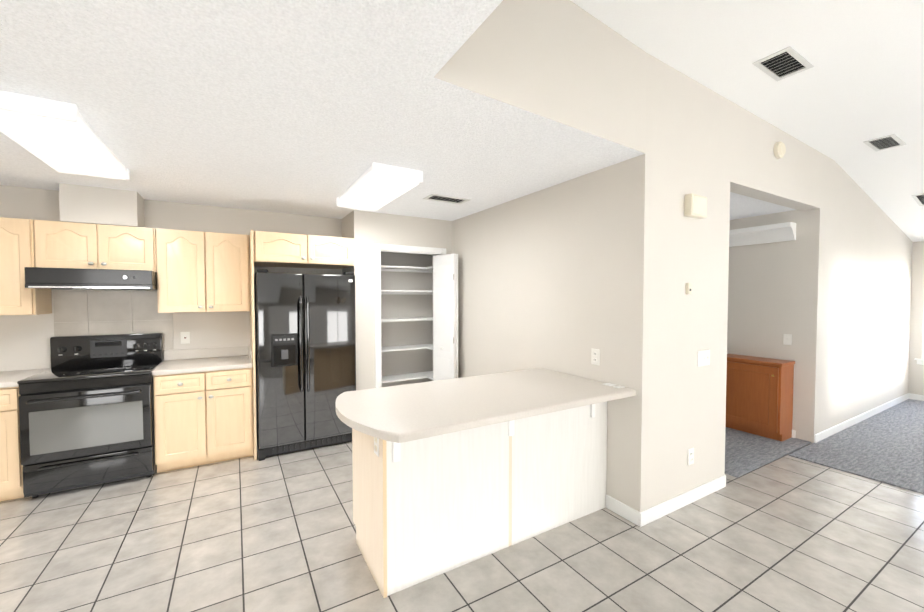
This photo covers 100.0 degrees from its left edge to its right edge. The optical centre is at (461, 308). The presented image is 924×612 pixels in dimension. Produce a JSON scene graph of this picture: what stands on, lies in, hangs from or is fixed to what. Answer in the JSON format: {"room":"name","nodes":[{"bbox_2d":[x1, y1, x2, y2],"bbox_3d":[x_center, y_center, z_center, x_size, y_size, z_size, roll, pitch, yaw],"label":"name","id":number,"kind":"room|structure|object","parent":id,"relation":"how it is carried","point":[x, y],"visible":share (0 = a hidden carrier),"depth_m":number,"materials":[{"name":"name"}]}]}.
{"room":"kitchen","nodes":[
{"label":"kitchen","id":0,"kind":"room"},
{"bbox_2d":[0,441,923,611],"bbox_3d":[1.771,1.464,2.647,11.500,0.050,6.700,-1,2,-30],"label":"floor","id":1,"kind":"structure","parent":0,"point":[277,533],"depth_m":2.30,"materials":[{"name":"grey tile"}]},
{"bbox_2d":[0,387,23,501],"bbox_3d":[-3.730,1.000,2.925,0.766,0.860,0.625,-1,2,-30],"label":"base cabinet","id":2,"kind":"object","parent":1,"relation":"on","point":[11,478],"visible":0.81,"depth_m":2.81,"materials":[{"name":"beige wood"}]},
{"bbox_2d":[0,368,50,387],"bbox_3d":[-4.059,0.556,2.716,1.531,0.039,0.630,-1,2,-30],"label":"countertop","id":3,"kind":"structure","parent":2,"relation":"on","point":[10,379],"depth_m":3.04,"materials":[{"name":"laminate"}]},
{"bbox_2d":[17,333,162,497],"bbox_3d":[-3.038,0.833,3.259,0.766,1.175,0.729,-1,2,-30],"label":"range","id":4,"kind":"object","parent":1,"relation":"on","point":[86,410],"visible":1,"depth_m":3.04,"materials":[{"name":"black metal"}]},
{"bbox_2d":[153,368,253,472],"bbox_3d":[-2.411,0.978,3.680,0.733,0.860,0.656,-1,2,-30],"label":"base cabinet","id":5,"kind":"object","parent":1,"relation":"on","point":[203,418],"visible":1,"depth_m":3.42,"materials":[{"name":"beige wood"}]},
{"bbox_2d":[152,346,252,375],"bbox_3d":[-2.419,0.478,3.676,0.735,0.139,0.630,-1,2,-30],"label":"countertop","id":6,"kind":"structure","parent":5,"relation":"on","point":[179,361],"depth_m":3.76,"materials":[{"name":"laminate"}]},
{"bbox_2d":[249,230,256,460],"bbox_3d":[-2.083,0.338,3.851,0.021,2.130,0.660,-1,2,-30],"label":"panel","id":7,"kind":"object","parent":1,"relation":"on","point":[252,304],"visible":0.86,"depth_m":3.58,"materials":[{"name":"brown wood"}]},
{"bbox_2d":[254,269,355,460],"bbox_3d":[-1.637,0.510,4.043,0.910,1.775,0.735,-1,2,-30],"label":"refrigerator","id":8,"kind":"object","parent":1,"relation":"on","point":[305,345],"visible":0.96,"depth_m":3.75,"materials":[{"name":"black metal"}]},
{"bbox_2d":[352,420,519,597],"bbox_3d":[-0.183,1.015,2.415,0.848,0.862,0.610,-1,2,-30],"label":"base cabinet","id":9,"kind":"object","parent":1,"relation":"on","point":[450,474],"depth_m":2.13,"materials":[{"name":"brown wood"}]},
{"bbox_2d":[336,368,635,451],"bbox_3d":[0.138,0.560,2.515,1.816,0.038,0.930,-1,2,-30],"label":"countertop","id":10,"kind":"structure","parent":9,"relation":"on","point":[377,417],"depth_m":2.28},
{"bbox_2d":[520,400,610,541],"bbox_3d":[0.519,1.003,2.829,0.854,0.862,0.605,-1,2,-30],"label":"base cabinet","id":11,"kind":"object","parent":1,"relation":"on","point":[563,455],"depth_m":2.56,"materials":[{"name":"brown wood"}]},
{"bbox_2d":[725,399,923,493],"bbox_3d":[3.709,1.408,3.492,7.300,0.012,6.200,-1,2,-30],"label":"floor carpet","id":12,"kind":"object","parent":1,"relation":"on","point":[886,446],"visible":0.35,"depth_m":3.83,"materials":[{"name":"grey carpet"}]},
{"bbox_2d":[725,354,794,441],"bbox_3d":[3.241,0.972,4.329,0.342,0.835,0.644,-1,2,-30],"label":"base cabinet","id":13,"kind":"object","parent":12,"relation":"on","point":[759,396],"visible":0.88,"depth_m":4.14,"materials":[{"name":"brown wood"}]},
{"bbox_2d":[0,0,923,511],"bbox_3d":[1.771,-0.185,2.598,11.740,3.250,6.940,-1,2,-30],"label":"wall","id":14,"kind":"structure","parent":0,"point":[608,262],"depth_m":3.24,"materials":[{"name":"paint"}]},
{"bbox_2d":[0,217,51,314],"bbox_3d":[-3.801,-0.325,3.009,0.766,0.754,0.340,-1,2,-30],"label":"upper cabinet","id":15,"kind":"object","parent":14,"relation":"attached to","point":[17,255],"visible":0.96,"depth_m":3.01,"materials":[{"name":"brown wood"}]},
{"bbox_2d":[34,220,156,271],"bbox_3d":[-3.131,-0.521,3.379,0.762,0.385,0.371,-1,2,-30],"label":"upper cabinet","id":16,"kind":"object","parent":14,"relation":"attached to","point":[58,244],"visible":1,"depth_m":3.23,"materials":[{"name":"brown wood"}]},
{"bbox_2d":[24,267,156,289],"bbox_3d":[-3.092,-0.243,3.321,0.760,0.161,0.512,-1,2,-30],"label":"range hood","id":17,"kind":"object","parent":16,"relation":"attached to","point":[71,279],"visible":0.92,"depth_m":3.11,"materials":[{"name":"black painted metal"}]},
{"bbox_2d":[53,290,173,359],"bbox_3d":[-3.188,0.169,3.581,0.834,0.670,0.005,-1,2,-30],"label":"tile backsplash","id":18,"kind":"structure","parent":14,"relation":"attached to","point":[75,310],"depth_m":3.55,"materials":[{"name":"beige tile"}]},
{"bbox_2d":[180,332,189,343],"bbox_3d":[-2.746,0.290,3.841,0.075,0.118,0.008,-1,2,-30],"label":"outlet","id":19,"kind":"object","parent":14,"relation":"attached to","point":[185,337],"visible":1,"depth_m":3.84,"materials":[{"name":"white plastic"}]},
{"bbox_2d":[156,228,249,312],"bbox_3d":[-2.484,-0.347,3.764,0.730,0.755,0.371,-1,2,-30],"label":"upper cabinet","id":20,"kind":"object","parent":14,"relation":"attached to","point":[198,271],"visible":1,"depth_m":3.62,"materials":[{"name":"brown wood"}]},
{"bbox_2d":[253,231,353,268],"bbox_3d":[-1.669,-0.591,4.058,0.925,0.285,0.676,-1,2,-30],"label":"upper cabinet","id":21,"kind":"object","parent":14,"relation":"attached to","point":[277,249],"visible":1,"depth_m":3.79,"materials":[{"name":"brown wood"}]},
{"bbox_2d":[381,265,432,382],"bbox_3d":[-0.755,0.197,4.754,1.082,1.420,0.435,-1,2,-30],"label":"pantry shelves","id":22,"kind":"object","parent":14,"relation":"attached to","point":[405,377],"visible":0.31,"depth_m":4.82,"materials":[{"name":"white wood"}]},
{"bbox_2d":[374,243,445,387],"bbox_3d":[-0.598,0.333,4.519,0.884,2.102,0.116,-1,2,-30],"label":"door frame","id":23,"kind":"structure","parent":14,"relation":"attached to","point":[377,260],"depth_m":4.27,"materials":[{"name":"white wood"}]},
{"bbox_2d":[433,253,457,380],"bbox_3d":[-0.209,0.365,4.543,0.112,1.985,0.372,-2,2,-45],"label":"bifold door","id":24,"kind":"structure","parent":14,"relation":"in","point":[445,316],"depth_m":4.49,"materials":[{"name":"white wood"}]},
{"bbox_2d":[591,348,599,364],"bbox_3d":[0.984,0.357,2.860,0.008,0.118,0.075,-1,2,-30],"label":"electrical outlet","id":25,"kind":"object","parent":14,"relation":"attached to","point":[595,356],"visible":1,"depth_m":2.85,"materials":[{"name":"white plastic"}]},
{"bbox_2d":[636,474,725,526],"bbox_3d":[1.645,1.386,2.831,1.098,0.095,0.018,-1,2,-30],"label":"baseboard","id":26,"kind":"structure","parent":14,"relation":"attached to","point":[643,518],"depth_m":2.76,"materials":[{"name":"white wood"}]},
{"bbox_2d":[686,283,691,293],"bbox_3d":[1.619,-0.140,2.761,0.050,0.080,0.024,-1,2,-30],"label":"thermostat","id":27,"kind":"object","parent":14,"relation":"attached to","point":[688,288],"visible":0.98,"depth_m":2.75,"materials":[{"name":"beige plastic"}]},
{"bbox_2d":[688,448,693,464],"bbox_3d":[1.683,1.088,2.845,0.075,0.118,0.008,-1,2,-30],"label":"outlet","id":28,"kind":"object","parent":14,"relation":"attached to","point":[690,456],"visible":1,"depth_m":2.84,"materials":[{"name":"white plastic"}]},
{"bbox_2d":[684,193,706,218],"bbox_3d":[1.661,-0.725,2.750,0.200,0.150,0.057,-1,2,-30],"label":"box","id":29,"kind":"object","parent":14,"relation":"attached to","point":[695,205],"visible":1,"depth_m":2.71,"materials":[{"name":"beige plastic"}]},
{"bbox_2d":[698,349,709,366],"bbox_3d":[1.814,0.371,2.898,0.165,0.118,0.011,-1,2,-30],"label":"light switch","id":30,"kind":"object","parent":14,"relation":"attached to","point":[703,357],"visible":1,"depth_m":2.90,"materials":[{"name":"white plastic"}]},
{"bbox_2d":[729,222,795,246],"bbox_3d":[2.967,-0.840,4.945,0.140,0.180,2.030,-1,2,-30],"label":"shelf ledge","id":31,"kind":"object","parent":14,"relation":"attached to","point":[778,232],"visible":0.35,"depth_m":4.29,"materials":[{"name":"white wood"}]},
{"bbox_2d":[774,141,785,158],"bbox_3d":[2.797,-1.395,3.404,0.140,0.140,0.044,-1,2,-30],"label":"smoke detector","id":32,"kind":"object","parent":14,"relation":"attached to","point":[779,149],"visible":1,"depth_m":3.38,"materials":[{"name":"beige plastic"}]},
{"bbox_2d":[783,334,791,344],"bbox_3d":[3.512,0.333,4.180,0.011,0.118,0.075,-1,2,-30],"label":"light switch","id":33,"kind":"object","parent":14,"relation":"attached to","point":[787,339],"visible":1,"depth_m":4.18,"materials":[{"name":"white plastic"}]},
{"bbox_2d":[792,430,795,437],"bbox_3d":[2.933,1.317,5.196,0.014,0.095,2.470,-1,2,-30],"label":"baseboard","id":34,"kind":"structure","parent":14,"relation":"attached to","point":[793,431],"depth_m":4.14,"materials":[{"name":"white"}]},
{"bbox_2d":[814,393,909,442],"bbox_3d":[5.113,1.326,4.862,3.410,0.095,0.014,-1,2,-30],"label":"baseboard","id":35,"kind":"structure","parent":14,"relation":"attached to","point":[835,429],"depth_m":4.62,"materials":[{"name":"white wood"}]},
{"bbox_2d":[909,393,923,400],"bbox_3d":[7.507,1.345,4.216,0.014,0.095,3.550,-1,2,-30],"label":"baseboard","id":36,"kind":"structure","parent":14,"relation":"attached to","point":[912,396],"depth_m":5.67,"materials":[{"name":"white wood"}]},
{"bbox_2d":[914,302,923,364],"bbox_3d":[7.039,0.121,5.036,0.135,1.425,1.480,-1,2,-30],"label":"window","id":37,"kind":"structure","parent":14,"relation":"in","point":[923,335],"depth_m":5.62,"materials":[{"name":"white"}]},
{"bbox_2d":[0,0,923,241],"bbox_3d":[1.825,-1.290,2.597,11.624,0.859,6.700,-1,2,-30],"label":"ceiling","id":38,"kind":"structure","parent":0,"point":[317,108],"depth_m":2.17,"materials":[{"name":"white paint"}]},
{"bbox_2d":[0,90,129,179],"bbox_3d":[-2.284,-0.942,2.227,0.385,0.094,1.100,-1,2,-30],"label":"light fixture","id":39,"kind":"object","parent":38,"relation":"attached to","point":[60,136],"visible":1,"depth_m":2.01,"materials":[{"name":"white plastic"}]},
{"bbox_2d":[336,162,422,210],"bbox_3d":[-0.725,-0.971,3.216,0.380,0.094,1.110,-1,2,-30],"label":"light fixture","id":40,"kind":"object","parent":38,"relation":"attached to","point":[374,186],"visible":1,"depth_m":2.94,"materials":[{"name":"white plastic"}]},
{"bbox_2d":[423,194,470,203],"bbox_3d":[-0.142,-1.024,3.643,0.400,0.014,0.200,-1,2,-30],"label":"ceiling vent","id":41,"kind":"object","parent":38,"relation":"in","point":[444,198],"visible":0.98,"depth_m":3.64,"materials":[{"name":"white metal"}]},
{"bbox_2d":[752,46,813,80],"bbox_3d":[2.112,-1.600,2.548,0.360,0.025,0.200,-1,2,-30],"label":"ceiling vent","id":42,"kind":"object","parent":38,"relation":"in","point":[789,61],"visible":1,"depth_m":2.54,"materials":[{"name":"white metal"}]},
{"bbox_2d":[863,134,905,150],"bbox_3d":[3.976,-1.552,3.643,0.380,0.025,0.200,-1,2,-30],"label":"ceiling vent","id":43,"kind":"object","parent":38,"relation":"in","point":[886,142],"visible":1,"depth_m":3.63,"materials":[{"name":"white metal"}]},
{"bbox_2d":[911,193,923,205],"bbox_3d":[5.416,-1.271,4.495,0.374,0.083,0.200,-1,2,-30],"label":"ceiling vent","id":44,"kind":"object","parent":38,"relation":"in","point":[918,199],"visible":1,"depth_m":4.53,"materials":[{"name":"white metal"}]}
]}

